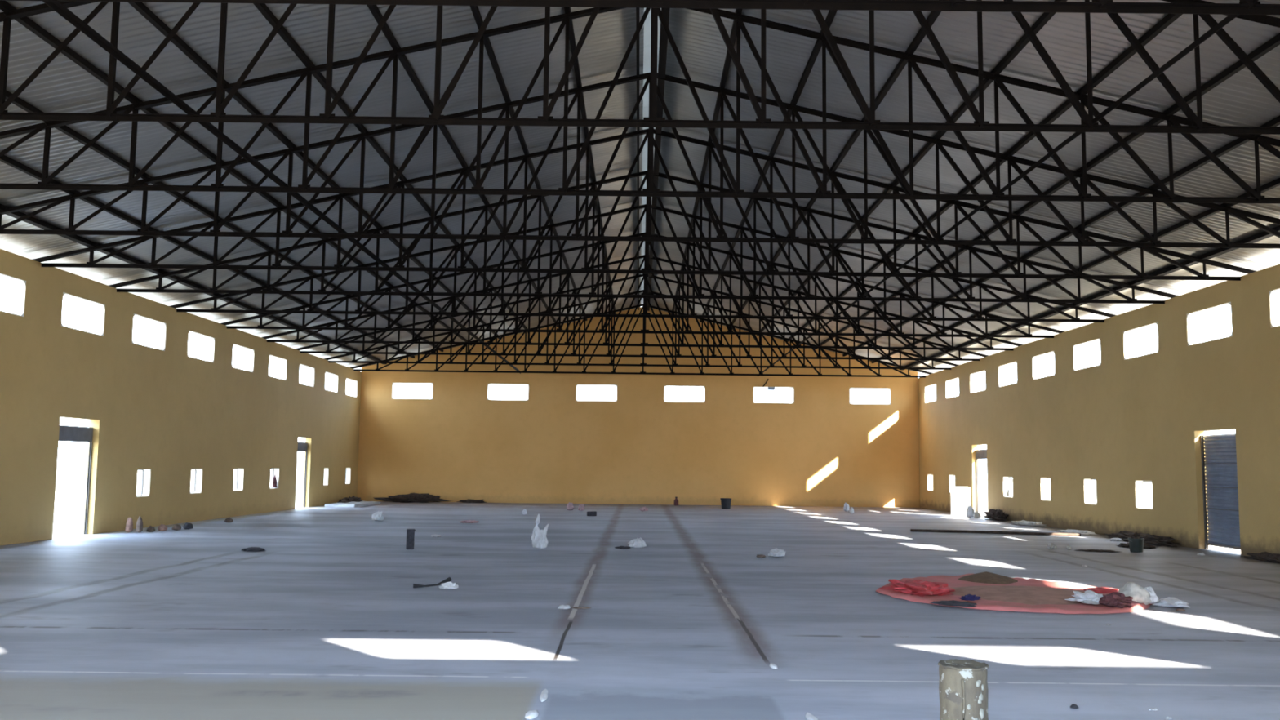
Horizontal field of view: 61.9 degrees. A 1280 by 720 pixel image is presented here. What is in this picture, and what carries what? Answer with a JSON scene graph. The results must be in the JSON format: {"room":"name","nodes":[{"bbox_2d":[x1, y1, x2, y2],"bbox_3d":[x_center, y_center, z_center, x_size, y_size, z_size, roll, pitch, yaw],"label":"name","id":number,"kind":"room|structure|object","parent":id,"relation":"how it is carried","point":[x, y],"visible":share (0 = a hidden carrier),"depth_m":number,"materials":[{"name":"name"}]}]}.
{"room":"empty warehouse","nodes":[
{"label":"empty warehouse","id":0,"kind":"room"},
{"bbox_2d":[0,248,361,546],"bbox_3d":[-11.903,1.104,23.794,0.220,5.440,42.840,1,-6,0],"label":"wall","id":1,"kind":"structure","parent":0,"point":[171,413],"depth_m":25.75,"materials":[{"name":"paint"}]},
{"bbox_2d":[0,273,26,316],"bbox_3d":[-11.870,-1.256,19.557,0.194,0.696,1.736,1,-6,0],"label":"window","id":2,"kind":"structure","parent":1,"relation":"in","point":[20,285],"depth_m":20.40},
{"bbox_2d":[58,425,93,533],"bbox_3d":[-11.976,2.539,22.365,0.088,2.300,1.592,1,-6,0],"label":"door","id":3,"kind":"structure","parent":1,"relation":"in","point":[67,433],"depth_m":22.94,"materials":[{"name":"grey metal"}]},
{"bbox_2d":[61,292,105,336],"bbox_3d":[-11.873,-0.955,22.592,0.194,0.696,1.736,1,-6,0],"label":"window","id":4,"kind":"structure","parent":1,"relation":"in","point":[100,308],"depth_m":23.42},
{"bbox_2d":[136,468,151,497],"bbox_3d":[-11.917,2.921,25.392,0.194,0.656,0.696,1,-6,0],"label":"window","id":5,"kind":"structure","parent":1,"relation":"in","point":[145,485],"depth_m":25.72,"materials":[{"name":"white glass"}]},
{"bbox_2d":[132,313,166,351],"bbox_3d":[-11.876,-0.653,25.627,0.194,0.696,1.736,1,-6,0],"label":"window","id":6,"kind":"structure","parent":1,"relation":"in","point":[162,326],"depth_m":26.46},
{"bbox_2d":[190,468,202,493],"bbox_3d":[-11.920,3.223,28.427,0.194,0.656,0.746,1,-6,0],"label":"window","id":7,"kind":"structure","parent":1,"relation":"in","point":[198,472],"depth_m":28.78,"materials":[{"name":"white glass"}]},
{"bbox_2d":[187,329,214,363],"bbox_3d":[-11.880,-0.351,28.662,0.194,0.696,1.736,1,-6,0],"label":"window","id":8,"kind":"structure","parent":1,"relation":"in","point":[211,340],"depth_m":29.50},
{"bbox_2d":[232,468,244,491],"bbox_3d":[-11.924,3.519,31.413,0.194,0.656,0.796,1,-6,0],"label":"window","id":9,"kind":"structure","parent":1,"relation":"in","point":[239,486],"depth_m":31.79,"materials":[{"name":"white glass"}]},
{"bbox_2d":[231,343,254,372],"bbox_3d":[-11.883,-0.050,31.697,0.194,0.696,1.736,1,-6,0],"label":"window","id":10,"kind":"structure","parent":1,"relation":"in","point":[250,352],"depth_m":32.54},
{"bbox_2d":[269,467,279,488],"bbox_3d":[-11.927,3.829,34.527,0.194,0.656,0.846,1,-6,0],"label":"window","id":11,"kind":"structure","parent":1,"relation":"in","point":[276,470],"depth_m":34.94,"materials":[{"name":"white glass"}]},
{"bbox_2d":[268,354,287,380],"bbox_3d":[-11.887,0.252,34.732,0.194,0.696,1.736,1,-6,0],"label":"window","id":12,"kind":"structure","parent":1,"relation":"in","point":[283,362],"depth_m":35.57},
{"bbox_2d":[297,441,307,506],"bbox_3d":[-11.993,4.040,37.471,0.088,2.300,1.492,1,-6,0],"label":"door","id":13,"kind":"structure","parent":1,"relation":"in","point":[302,446],"depth_m":38.11,"materials":[{"name":"grey metal"}]},
{"bbox_2d":[298,363,315,386],"bbox_3d":[-11.890,0.553,37.767,0.194,0.696,1.736,1,-6,0],"label":"window","id":14,"kind":"structure","parent":1,"relation":"in","point":[311,377],"depth_m":38.61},
{"bbox_2d":[323,467,328,485],"bbox_3d":[-11.934,4.392,40.199,0.194,0.656,0.596,1,-6,0],"label":"window","id":15,"kind":"structure","parent":1,"relation":"in","point":[326,469],"depth_m":40.48,"materials":[{"name":"white glass"}]},
{"bbox_2d":[324,371,337,392],"bbox_3d":[-11.893,0.855,40.802,0.194,0.696,1.736,1,-6,0],"label":"window","id":16,"kind":"structure","parent":1,"relation":"in","point":[335,376],"depth_m":41.65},
{"bbox_2d":[345,467,351,484],"bbox_3d":[-11.937,4.694,43.234,0.194,0.656,0.746,1,-6,0],"label":"window","id":17,"kind":"structure","parent":1,"relation":"in","point":[348,469],"depth_m":43.59,"materials":[{"name":"white glass"}]},
{"bbox_2d":[345,377,357,397],"bbox_3d":[-11.897,1.137,43.638,0.194,0.696,1.736,1,-6,0],"label":"window","id":18,"kind":"structure","parent":1,"relation":"in","point":[354,382],"depth_m":44.48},
{"bbox_2d":[0,7,1279,204],"bbox_3d":[0.172,-3.745,15.074,24.818,2.930,0.100,1,-6,0],"label":"roof truss","id":19,"kind":"object","parent":1,"relation":"attached to","point":[1266,142],"visible":0.86,"depth_m":14.98,"materials":[{"name":"metal"}]},
{"bbox_2d":[0,0,1279,134],"bbox_3d":[0.176,-4.048,12.019,24.818,2.930,0.100,1,-6,0],"label":"roof truss","id":20,"kind":"object","parent":1,"relation":"attached to","point":[980,124],"visible":0.94,"depth_m":11.88,"materials":[{"name":"metal"}]},
{"bbox_2d":[0,71,1279,248],"bbox_3d":[0.169,-3.449,18.050,24.818,2.930,0.100,1,-6,0],"label":"roof truss","id":21,"kind":"object","parent":1,"relation":"attached to","point":[1242,215],"visible":0.92,"depth_m":17.94,"materials":[{"name":"metal"}]},
{"bbox_2d":[0,0,1279,14],"bbox_3d":[0.179,-4.356,8.925,24.818,2.930,0.100,1,-6,0],"label":"roof truss","id":22,"kind":"object","parent":1,"relation":"attached to","point":[1244,6],"visible":1,"depth_m":8.78,"materials":[{"name":"metal"}]},
{"bbox_2d":[0,203,386,364],"bbox_3d":[-10.784,-1.953,24.099,0.150,0.085,42.380,1,-6,0],"label":"roof beam","id":23,"kind":"structure","parent":22,"relation":"attached to","point":[32,220],"depth_m":23.41,"materials":[{"name":"metal"}]},
{"bbox_2d":[42,0,520,373],"bbox_3d":[-5.003,-1.539,24.065,0.060,0.060,42.380,1,-6,0],"label":"purlin","id":24,"kind":"object","parent":22,"relation":"attached to","point":[56,6],"visible":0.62,"depth_m":12.32,"materials":[{"name":"paint"}]},
{"bbox_2d":[367,4,558,327],"bbox_3d":[-3.475,-3.538,24.265,0.075,0.085,42.380,1,-6,0],"label":"purlin","id":25,"kind":"structure","parent":22,"relation":"attached to","point":[374,9],"depth_m":17.53,"materials":[{"name":"paint"}]},
{"bbox_2d":[470,5,586,320],"bbox_3d":[-2.257,-3.803,24.293,0.075,0.085,42.380,1,-6,0],"label":"purlin","id":26,"kind":"structure","parent":22,"relation":"attached to","point":[474,9],"depth_m":18.59,"materials":[{"name":"paint"}]},
{"bbox_2d":[564,7,616,314],"bbox_3d":[-1.039,-4.067,24.320,0.075,0.085,42.380,1,-6,0],"label":"purlin","id":27,"kind":"structure","parent":22,"relation":"attached to","point":[567,10],"depth_m":19.47,"materials":[{"name":"paint"}]},
{"bbox_2d":[635,8,639,310],"bbox_3d":[-0.042,-4.265,24.341,0.050,0.085,42.380,1,-6,0],"label":"ridge purlin","id":28,"kind":"object","parent":22,"relation":"attached to","point":[637,9],"visible":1,"depth_m":20.31,"materials":[{"name":"paint"}]},
{"bbox_2d":[646,8,670,311],"bbox_3d":[0.363,-4.240,24.339,0.120,0.100,42.380,1,-6,0],"label":"ridge purlin","id":29,"kind":"object","parent":22,"relation":"attached to","point":[665,11],"visible":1,"depth_m":19.84,"materials":[{"name":"paint"}]},
{"bbox_2d":[671,8,742,314],"bbox_3d":[1.391,-4.039,24.320,0.075,0.085,42.380,1,-6,0],"label":"purlin","id":30,"kind":"structure","parent":22,"relation":"attached to","point":[733,33],"depth_m":19.32,"materials":[{"name":"paint"}]},
{"bbox_2d":[757,0,1258,376],"bbox_3d":[5.037,-1.425,24.065,0.060,0.060,42.380,1,-6,0],"label":"tie","id":31,"kind":"object","parent":22,"relation":"attached to","point":[1229,18],"visible":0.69,"depth_m":12.22,"materials":[{"name":"paint"}]},
{"bbox_2d":[899,225,1279,370],"bbox_3d":[11.085,-1.705,24.099,0.150,0.085,42.380,1,-6,0],"label":"purlin","id":32,"kind":"structure","parent":22,"relation":"attached to","point":[1263,235],"depth_m":23.76,"materials":[{"name":"paint"}]},
{"bbox_2d":[323,289,958,369],"bbox_3d":[0.144,-1.222,40.469,24.818,2.930,0.100,1,-6,0],"label":"roof truss","id":33,"kind":"object","parent":1,"relation":"attached to","point":[905,353],"visible":0.8,"depth_m":40.34,"materials":[{"name":"metal"}]},
{"bbox_2d":[350,303,932,377],"bbox_3d":[0.140,-0.866,44.052,24.818,2.930,0.100,1,-6,0],"label":"roof truss","id":34,"kind":"object","parent":1,"relation":"attached to","point":[495,371],"visible":0.73,"depth_m":43.92,"materials":[{"name":"metal"}]},
{"bbox_2d":[294,273,988,360],"bbox_3d":[0.148,-1.558,37.086,24.818,2.930,0.100,1,-6,0],"label":"roof truss","id":35,"kind":"object","parent":1,"relation":"attached to","point":[356,337],"visible":0.8,"depth_m":36.96,"materials":[{"name":"metal"}]},
{"bbox_2d":[261,254,1022,350],"bbox_3d":[0.151,-1.887,33.772,24.818,2.930,0.100,1,-6,0],"label":"roof truss","id":36,"kind":"object","parent":1,"relation":"attached to","point":[451,341],"visible":0.85,"depth_m":33.64,"materials":[{"name":"metal"}]},
{"bbox_2d":[220,231,1064,337],"bbox_3d":[0.155,-2.213,30.488,24.818,2.930,0.100,1,-6,0],"label":"roof truss","id":37,"kind":"object","parent":1,"relation":"attached to","point":[340,300],"visible":0.82,"depth_m":30.36,"materials":[{"name":"metal"}]},
{"bbox_2d":[169,204,1116,322],"bbox_3d":[0.159,-2.540,27.205,24.818,2.930,0.100,1,-6,0],"label":"roof truss","id":38,"kind":"object","parent":1,"relation":"attached to","point":[454,247],"visible":0.88,"depth_m":27.09,"materials":[{"name":"metal"}]},
{"bbox_2d":[108,170,1178,303],"bbox_3d":[0.162,-2.848,24.100,24.818,2.930,0.100,1,-6,0],"label":"roof truss","id":39,"kind":"object","parent":1,"relation":"attached to","point":[972,250],"visible":0.87,"depth_m":23.98,"materials":[{"name":"metal"}]},
{"bbox_2d":[32,128,1256,280],"bbox_3d":[0.166,-3.148,21.085,24.818,2.930,0.100,1,-6,0],"label":"roof truss","id":40,"kind":"object","parent":1,"relation":"attached to","point":[1156,251],"visible":0.91,"depth_m":20.97,"materials":[{"name":"metal"}]},
{"bbox_2d":[0,0,644,368],"bbox_3d":[-6.211,-3.009,24.250,12.491,2.907,43.782,1,-6,0],"label":"ceiling","id":41,"kind":"structure","parent":0,"point":[63,86],"depth_m":18.69,"materials":[{"name":"metal"}]},
{"bbox_2d":[0,155,414,358],"bbox_3d":[-9.566,-2.217,24.127,0.075,0.085,42.380,1,-6,0],"label":"roof beam","id":42,"kind":"structure","parent":41,"relation":"attached to","point":[4,158],"depth_m":20.30,"materials":[{"name":"metal"}]},
{"bbox_2d":[5,90,443,351],"bbox_3d":[-8.347,-2.481,24.154,0.075,0.085,42.380,1,-6,0],"label":"roof beam","id":43,"kind":"structure","parent":41,"relation":"attached to","point":[19,102],"depth_m":18.43,"materials":[{"name":"metal"}]},
{"bbox_2d":[0,0,472,345],"bbox_3d":[-7.129,-2.746,24.182,0.075,0.085,42.380,1,-6,0],"label":"roof beam","id":44,"kind":"structure","parent":41,"relation":"attached to","point":[5,6],"depth_m":15.53,"materials":[{"name":"metal"}]},
{"bbox_2d":[127,1,500,339],"bbox_3d":[-5.911,-3.010,24.210,0.075,0.085,42.380,1,-6,0],"label":"roof beam","id":45,"kind":"structure","parent":41,"relation":"attached to","point":[140,7],"depth_m":15.92,"materials":[{"name":"metal"}]},
{"bbox_2d":[253,3,528,333],"bbox_3d":[-4.693,-3.274,24.237,0.075,0.085,42.380,1,-6,0],"label":"roof beam","id":46,"kind":"structure","parent":41,"relation":"attached to","point":[263,8],"depth_m":16.75,"materials":[{"name":"metal"}]},
{"bbox_2d":[640,8,660,304],"bbox_3d":[0.181,-4.466,24.311,0.580,0.116,43.600,1,-6,0],"label":"ridge cap","id":47,"kind":"object","parent":41,"relation":"attached to","point":[647,24],"visible":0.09,"depth_m":19.94,"materials":[{"name":"white"}]},
{"bbox_2d":[356,306,919,507],"bbox_3d":[-0.021,1.888,45.145,23.560,8.370,0.220,1,-6,0],"label":"wall","id":48,"kind":"structure","parent":0,"point":[820,448],"depth_m":44.92,"materials":[{"name":"paint"}]},
{"bbox_2d":[0,501,1279,719],"bbox_3d":[-0.043,3.838,21.837,24.000,0.120,46.220,1,-6,0],"label":"floor","id":49,"kind":"structure","parent":0,"point":[327,621],"depth_m":11.04,"materials":[{"name":"concrete"}]},
{"bbox_2d":[124,517,133,532],"bbox_3d":[-11.362,3.668,23.741,0.160,0.340,0.176,1,-6,0],"label":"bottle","id":50,"kind":"object","parent":49,"relation":"on","point":[129,526],"visible":1,"depth_m":23.69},
{"bbox_2d":[135,515,142,533],"bbox_3d":[-11.142,3.655,23.742,0.150,0.370,0.165,1,-6,0],"label":"bottle","id":51,"kind":"object","parent":49,"relation":"on","point":[140,522],"visible":1,"depth_m":23.69,"materials":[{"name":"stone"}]},
{"bbox_2d":[240,546,264,551],"bbox_3d":[-6.939,3.397,19.150,0.420,0.070,0.340,1,-6,0],"label":"stone","id":52,"kind":"object","parent":49,"relation":"on","point":[251,548],"visible":1,"depth_m":19.08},
{"bbox_2d":[337,495,362,502],"bbox_3d":[-11.313,5.468,41.651,0.800,0.300,3.600,1,-6,0],"label":"heap","id":53,"kind":"object","parent":49,"relation":"on","point":[345,500],"visible":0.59,"depth_m":41.06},
{"bbox_2d":[324,500,380,506],"bbox_3d":[-10.819,5.436,40.405,1.224,0.128,3.796,1,-6,0],"label":"plaster slab","id":54,"kind":"object","parent":49,"relation":"on","point":[352,504],"visible":0.94,"depth_m":39.09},
{"bbox_2d":[371,511,384,520],"bbox_3d":[-7.250,4.318,29.510,0.340,0.280,0.300,2,-6,-11],"label":"plastic bag","id":55,"kind":"object","parent":49,"relation":"on","point":[377,516],"visible":1,"depth_m":29.43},
{"bbox_2d":[405,528,415,549],"bbox_3d":[-4.304,3.362,20.012,0.154,0.370,0.184,2,-6,-14],"label":"concrete block","id":56,"kind":"object","parent":49,"relation":"on","point":[410,532],"visible":1,"depth_m":19.92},
{"bbox_2d":[373,493,449,502],"bbox_3d":[-9.315,5.664,43.895,3.300,0.400,1.000,1,-6,0],"label":"heap","id":57,"kind":"object","parent":49,"relation":"on","point":[411,497],"visible":1,"depth_m":43.66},
{"bbox_2d":[413,577,451,587],"bbox_3d":[-2.697,2.896,13.869,0.501,0.134,0.089,3,-6,-21],"label":"stick","id":58,"kind":"object","parent":49,"relation":"on","point":[449,579],"visible":0.91,"depth_m":13.84,"materials":[{"name":"black wood"}]},
{"bbox_2d":[439,581,458,589],"bbox_3d":[-2.453,2.897,13.708,0.260,0.090,0.200,1,-6,-6],"label":"plastic bag","id":59,"kind":"object","parent":49,"relation":"on","point":[448,585],"visible":1,"depth_m":13.67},
{"bbox_2d":[457,498,485,502],"bbox_3d":[-6.967,5.844,44.231,1.300,0.160,0.500,1,-6,0],"label":"heap","id":60,"kind":"object","parent":49,"relation":"on","point":[468,500],"visible":1,"depth_m":44.09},
{"bbox_2d":[524,709,538,719],"bbox_3d":[-0.691,2.264,6.829,0.080,0.030,0.220,0,-6,6],"label":"smear","id":61,"kind":"object","parent":49,"relation":"on","point":[531,714],"visible":1,"depth_m":6.78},
{"bbox_2d":[531,514,548,548],"bbox_3d":[-1.927,3.294,20.523,0.332,0.661,0.215,1,-6,-6],"label":"bag","id":62,"kind":"object","parent":49,"relation":"on","point":[539,538],"visible":1,"depth_m":20.47,"materials":[{"name":"white plastic"}]},
{"bbox_2d":[539,688,548,702],"bbox_3d":[-0.666,2.328,7.425,0.055,0.020,0.420,1,-6,-2],"label":"smear","id":63,"kind":"object","parent":49,"relation":"on","point":[544,696],"visible":1,"depth_m":7.36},
{"bbox_2d":[627,537,646,547],"bbox_3d":[-0.067,3.598,21.038,0.329,0.200,0.297,6,-8,-42],"label":"plastic bag","id":64,"kind":"object","parent":49,"relation":"on","point":[638,542],"visible":0.98,"depth_m":20.94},
{"bbox_2d":[720,497,731,508],"bbox_3d":[3.308,5.525,41.059,0.436,0.400,0.432,1,-6,0],"label":"bucket","id":65,"kind":"object","parent":49,"relation":"on","point":[725,502],"visible":1,"depth_m":40.90,"materials":[{"name":"black plastic"}]},
{"bbox_2d":[768,548,786,556],"bbox_3d":[2.481,3.474,19.254,0.360,0.150,0.300,3,-6,-23],"label":"plastic bag","id":66,"kind":"object","parent":49,"relation":"on","point":[775,552],"visible":1,"depth_m":19.16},
{"bbox_2d":[950,486,971,515],"bbox_3d":[11.344,4.983,37.720,0.720,1.000,0.060,1,-6,0],"label":"board","id":67,"kind":"object","parent":49,"relation":"on","point":[960,496],"visible":0.82,"depth_m":37.70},
{"bbox_2d":[937,658,988,719],"bbox_3d":[1.455,1.733,4.784,0.221,0.730,0.221,1,-6,0],"label":"post","id":68,"kind":"object","parent":49,"relation":"on","point":[963,691],"visible":1,"depth_m":4.72,"materials":[{"name":"paint"}]},
{"bbox_2d":[966,505,974,517],"bbox_3d":[11.093,5.079,35.784,0.288,0.420,0.313,-2,-6,29],"label":"sack","id":69,"kind":"object","parent":49,"relation":"on","point":[970,511],"visible":0.83,"depth_m":35.69,"materials":[{"name":"white plastic"}]},
{"bbox_2d":[910,528,1080,536],"bbox_3d":[8.918,4.348,26.893,4.072,0.068,0.185,-1,-6,16],"label":"pipe","id":70,"kind":"object","parent":49,"relation":"on","point":[911,530],"visible":1,"depth_m":26.89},
{"bbox_2d":[982,508,1008,520],"bbox_3d":[11.444,4.965,34.290,0.500,0.360,1.900,1,-6,0],"label":"heap","id":71,"kind":"object","parent":49,"relation":"on","point":[995,514],"visible":1,"depth_m":33.87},
{"bbox_2d":[875,573,1151,613],"bbox_3d":[4.643,2.938,13.775,3.219,0.170,3.763,4,-7,-29],"label":"tarpaulin","id":72,"kind":"object","parent":49,"relation":"on","point":[931,588],"visible":0.42,"depth_m":13.31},
{"bbox_2d":[930,600,977,606],"bbox_3d":[3.688,2.843,12.464,0.620,0.050,0.280,-2,-6,29],"label":"cloth","id":73,"kind":"object","parent":72,"relation":"on","point":[956,603],"visible":1,"depth_m":12.41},
{"bbox_2d":[958,594,980,600],"bbox_3d":[3.948,2.841,12.766,0.300,0.070,0.160,3,-6,-23],"label":"cloth","id":74,"kind":"object","parent":72,"relation":"on","point":[969,597],"visible":1,"depth_m":12.71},
{"bbox_2d":[957,571,1017,584],"bbox_3d":[4.971,3.093,15.222,0.937,0.143,0.916,1,-6,0],"label":"heap","id":75,"kind":"object","parent":72,"relation":"on","point":[985,577],"visible":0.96,"depth_m":15.01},
{"bbox_2d":[950,585,1099,604],"bbox_3d":[4.949,2.968,13.588,2.211,0.068,2.129,1,-6,0],"label":"grain","id":76,"kind":"object","parent":72,"relation":"on","point":[1030,595],"visible":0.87,"depth_m":13.35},
{"bbox_2d":[1064,590,1102,604],"bbox_3d":[5.383,2.835,12.741,0.518,0.130,0.511,3,-6,-21],"label":"plastic sheet","id":77,"kind":"object","parent":72,"relation":"on","point":[1089,597],"visible":0.84,"depth_m":12.66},
{"bbox_2d":[1098,591,1138,608],"bbox_3d":[5.569,2.795,12.471,0.420,0.170,0.550,2,-6,-11],"label":"cloth","id":78,"kind":"object","parent":72,"relation":"on","point":[1116,599],"visible":1,"depth_m":12.32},
{"bbox_2d":[1118,582,1159,604],"bbox_3d":[5.943,2.787,12.749,0.430,0.270,0.420,2,-6,-9],"label":"sack","id":79,"kind":"object","parent":72,"relation":"on","point":[1147,595],"visible":0.73,"depth_m":12.63,"materials":[{"name":"white plastic"}]},
{"bbox_2d":[1011,520,1046,526],"bbox_3d":[11.297,4.746,31.096,0.450,0.160,1.800,2,-6,-17],"label":"plastic sheet","id":80,"kind":"object","parent":49,"relation":"on","point":[1022,522],"visible":1,"depth_m":30.84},
{"bbox_2d":[1057,528,1097,534],"bbox_3d":[11.251,4.410,27.411,0.550,0.100,1.400,2,-6,-11],"label":"plastic sheet","id":81,"kind":"object","parent":49,"relation":"on","point":[1068,531],"visible":0.96,"depth_m":27.19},
{"bbox_2d":[1075,549,1119,552],"bbox_3d":[9.157,3.812,21.338,0.900,0.040,0.500,-1,-6,17],"label":"heap","id":82,"kind":"object","parent":49,"relation":"on","point":[1085,550],"visible":1,"depth_m":21.25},
{"bbox_2d":[1128,537,1144,552],"bbox_3d":[9.959,3.712,21.399,0.309,0.270,0.302,1,-6,0],"label":"bucket","id":83,"kind":"object","parent":49,"relation":"on","point":[1135,544],"visible":1,"depth_m":21.29,"materials":[{"name":"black plastic"}]},
{"bbox_2d":[1117,542,1157,548],"bbox_3d":[10.556,3.927,22.634,0.700,0.100,1.000,3,-6,-23],"label":"heap","id":84,"kind":"object","parent":49,"relation":"on","point":[1122,544],"visible":0.66,"depth_m":22.45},
{"bbox_2d":[1103,530,1181,546],"bbox_3d":[11.405,4.045,24.332,0.600,0.220,3.600,1,-6,0],"label":"heap","id":85,"kind":"object","parent":49,"relation":"on","point":[1149,539],"visible":0.74,"depth_m":23.62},
{"bbox_2d":[1151,596,1190,607],"bbox_3d":[6.348,2.900,12.783,0.420,0.100,0.500,1,-6,0],"label":"plastic sheet","id":86,"kind":"object","parent":49,"relation":"on","point":[1170,602],"visible":0.95,"depth_m":12.66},
{"bbox_2d":[1240,551,1279,563],"bbox_3d":[11.510,3.582,19.354,0.400,0.160,2.200,1,-6,0],"label":"heap","id":87,"kind":"object","parent":49,"relation":"on","point":[1263,556],"visible":1,"depth_m":19.48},
{"bbox_2d":[646,0,1279,375],"bbox_3d":[6.533,-2.866,24.251,12.501,2.910,43.782,1,-6,0],"label":"ceiling","id":88,"kind":"structure","parent":0,"point":[1241,100],"depth_m":18.57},
{"bbox_2d":[699,9,837,322],"bbox_3d":[2.603,-3.748,24.293,0.075,0.085,42.380,1,-6,0],"label":"purlin","id":89,"kind":"structure","parent":88,"relation":"attached to","point":[830,16],"depth_m":18.58,"materials":[{"name":"paint"}]},
{"bbox_2d":[731,11,941,324],"bbox_3d":[3.814,-3.456,24.265,0.075,0.085,42.380,1,-6,0],"label":"purlin","id":90,"kind":"structure","parent":88,"relation":"attached to","point":[933,15],"depth_m":17.01,"materials":[{"name":"paint"}]},
{"bbox_2d":[756,0,1067,335],"bbox_3d":[5.026,-3.164,24.237,0.075,0.085,42.380,1,-6,0],"label":"purlin","id":91,"kind":"structure","parent":88,"relation":"attached to","point":[1045,17],"depth_m":16.72,"materials":[{"name":"paint"}]},
{"bbox_2d":[786,0,1195,342],"bbox_3d":[6.238,-2.872,24.210,0.075,0.085,42.380,1,-6,0],"label":"purlin","id":92,"kind":"structure","parent":88,"relation":"attached to","point":[1165,22],"depth_m":15.93,"materials":[{"name":"paint"}]},
{"bbox_2d":[814,33,1279,349],"bbox_3d":[7.450,-2.580,24.182,0.075,0.085,42.380,1,-6,0],"label":"purlin","id":93,"kind":"structure","parent":88,"relation":"attached to","point":[1274,42],"depth_m":16.33,"materials":[{"name":"paint"}]},
{"bbox_2d":[842,115,1279,356],"bbox_3d":[8.662,-2.288,24.154,0.075,0.085,42.380,1,-6,0],"label":"purlin","id":94,"kind":"structure","parent":88,"relation":"attached to","point":[1275,122],"depth_m":19.19,"materials":[{"name":"paint"}]},
{"bbox_2d":[871,177,1279,363],"bbox_3d":[9.873,-1.996,24.127,0.075,0.085,42.380,1,-6,0],"label":"purlin","id":95,"kind":"structure","parent":88,"relation":"attached to","point":[1275,183],"depth_m":21.59,"materials":[{"name":"paint"}]},
{"bbox_2d":[918,264,1279,555],"bbox_3d":[11.875,1.374,23.794,0.220,5.440,42.840,1,-6,0],"label":"wall","id":96,"kind":"structure","parent":0,"point":[1117,422],"depth_m":25.75,"materials":[{"name":"paint"}]},
{"bbox_2d":[927,474,933,490],"bbox_3d":[11.828,4.949,43.085,0.194,0.656,0.796,1,-6,0],"label":"window","id":97,"kind":"structure","parent":96,"relation":"in","point":[929,476],"depth_m":43.46,"materials":[{"name":"grey metal"}]},
{"bbox_2d":[924,383,936,403],"bbox_3d":[11.868,1.366,43.230,0.194,0.696,1.736,1,-6,0],"label":"window","id":98,"kind":"structure","parent":96,"relation":"in","point":[926,388],"depth_m":44.07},
{"bbox_2d":[945,377,959,399],"bbox_3d":[11.872,1.066,40.215,0.194,0.696,1.736,1,-6,0],"label":"window","id":99,"kind":"structure","parent":96,"relation":"in","point":[948,383],"depth_m":41.06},
{"bbox_2d":[969,369,986,393],"bbox_3d":[11.875,0.766,37.200,0.194,0.696,1.736,1,-6,0],"label":"window","id":100,"kind":"structure","parent":96,"relation":"in","point":[972,376],"depth_m":38.04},
{"bbox_2d":[975,449,986,512],"bbox_3d":[11.899,4.247,36.824,0.088,2.300,1.592,1,-6,0],"label":"door","id":101,"kind":"structure","parent":96,"relation":"in","point":[980,454],"depth_m":37.52,"materials":[{"name":"grey metal"}]},
{"bbox_2d":[998,360,1017,387],"bbox_3d":[11.879,0.467,34.185,0.194,0.696,1.736,1,-6,0],"label":"window","id":102,"kind":"structure","parent":96,"relation":"in","point":[1001,368],"depth_m":35.03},
{"bbox_2d":[1003,476,1013,497],"bbox_3d":[11.838,4.049,34.030,0.194,0.656,0.896,1,-6,0],"label":"window","id":103,"kind":"structure","parent":96,"relation":"in","point":[1006,479],"depth_m":34.46,"materials":[{"name":"glass"}]},
{"bbox_2d":[1031,351,1054,379],"bbox_3d":[11.882,0.167,31.170,0.194,0.696,1.736,1,-6,0],"label":"window","id":104,"kind":"structure","parent":96,"relation":"in","point":[1035,360],"depth_m":32.01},
{"bbox_2d":[1040,477,1050,500],"bbox_3d":[11.841,3.735,30.875,0.194,0.656,0.776,1,-6,0],"label":"window","id":105,"kind":"structure","parent":96,"relation":"in","point":[1044,496],"depth_m":31.25,"materials":[{"name":"glass"}]},
{"bbox_2d":[1072,337,1101,370],"bbox_3d":[11.885,-0.132,28.154,0.194,0.696,1.736,1,-6,0],"label":"window","id":106,"kind":"structure","parent":96,"relation":"in","point":[1077,353],"depth_m":28.99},
{"bbox_2d":[1084,478,1097,504],"bbox_3d":[11.845,3.433,27.830,0.194,0.656,0.776,1,-6,0],"label":"window","id":107,"kind":"structure","parent":96,"relation":"in","point":[1087,482],"depth_m":28.20,"materials":[{"name":"glass"}]},
{"bbox_2d":[1123,322,1158,359],"bbox_3d":[11.889,-0.432,25.139,0.194,0.696,1.736,1,-6,0],"label":"window","id":108,"kind":"structure","parent":96,"relation":"in","point":[1127,345],"depth_m":25.97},
{"bbox_2d":[1134,480,1152,509],"bbox_3d":[11.848,3.139,24.875,0.194,0.656,0.846,1,-6,0],"label":"window","id":109,"kind":"structure","parent":96,"relation":"in","point":[1140,495],"depth_m":25.28,"materials":[{"name":"grey metal"}]},
{"bbox_2d":[1186,302,1232,346],"bbox_3d":[11.892,-0.732,22.124,0.194,0.696,1.736,1,-6,0],"label":"window","id":110,"kind":"structure","parent":96,"relation":"in","point":[1191,317],"depth_m":22.96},
{"bbox_2d":[1200,433,1240,549],"bbox_3d":[11.919,2.707,21.732,0.092,2.380,1.547,1,-6,0],"label":"door","id":111,"kind":"structure","parent":96,"relation":"in","point":[1219,461],"depth_m":21.93,"materials":[{"name":"grey metal"}]},
{"bbox_2d":[1269,288,1279,328],"bbox_3d":[11.896,-1.031,19.109,0.194,0.696,1.736,1,-6,0],"label":"window","id":112,"kind":"structure","parent":96,"relation":"in","point":[1274,295],"depth_m":19.96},
{"label":"outside","id":113,"kind":"structure","parent":0,"visible":0},
{"bbox_2d":[52,468,1240,553],"bbox_3d":[-0.066,5.858,39.615,300.000,0.375,320.000,1,-6,0],"label":"ground","id":114,"kind":"structure","parent":113,"point":[70,485],"depth_m":57.52,"materials":[{"name":"soil"}]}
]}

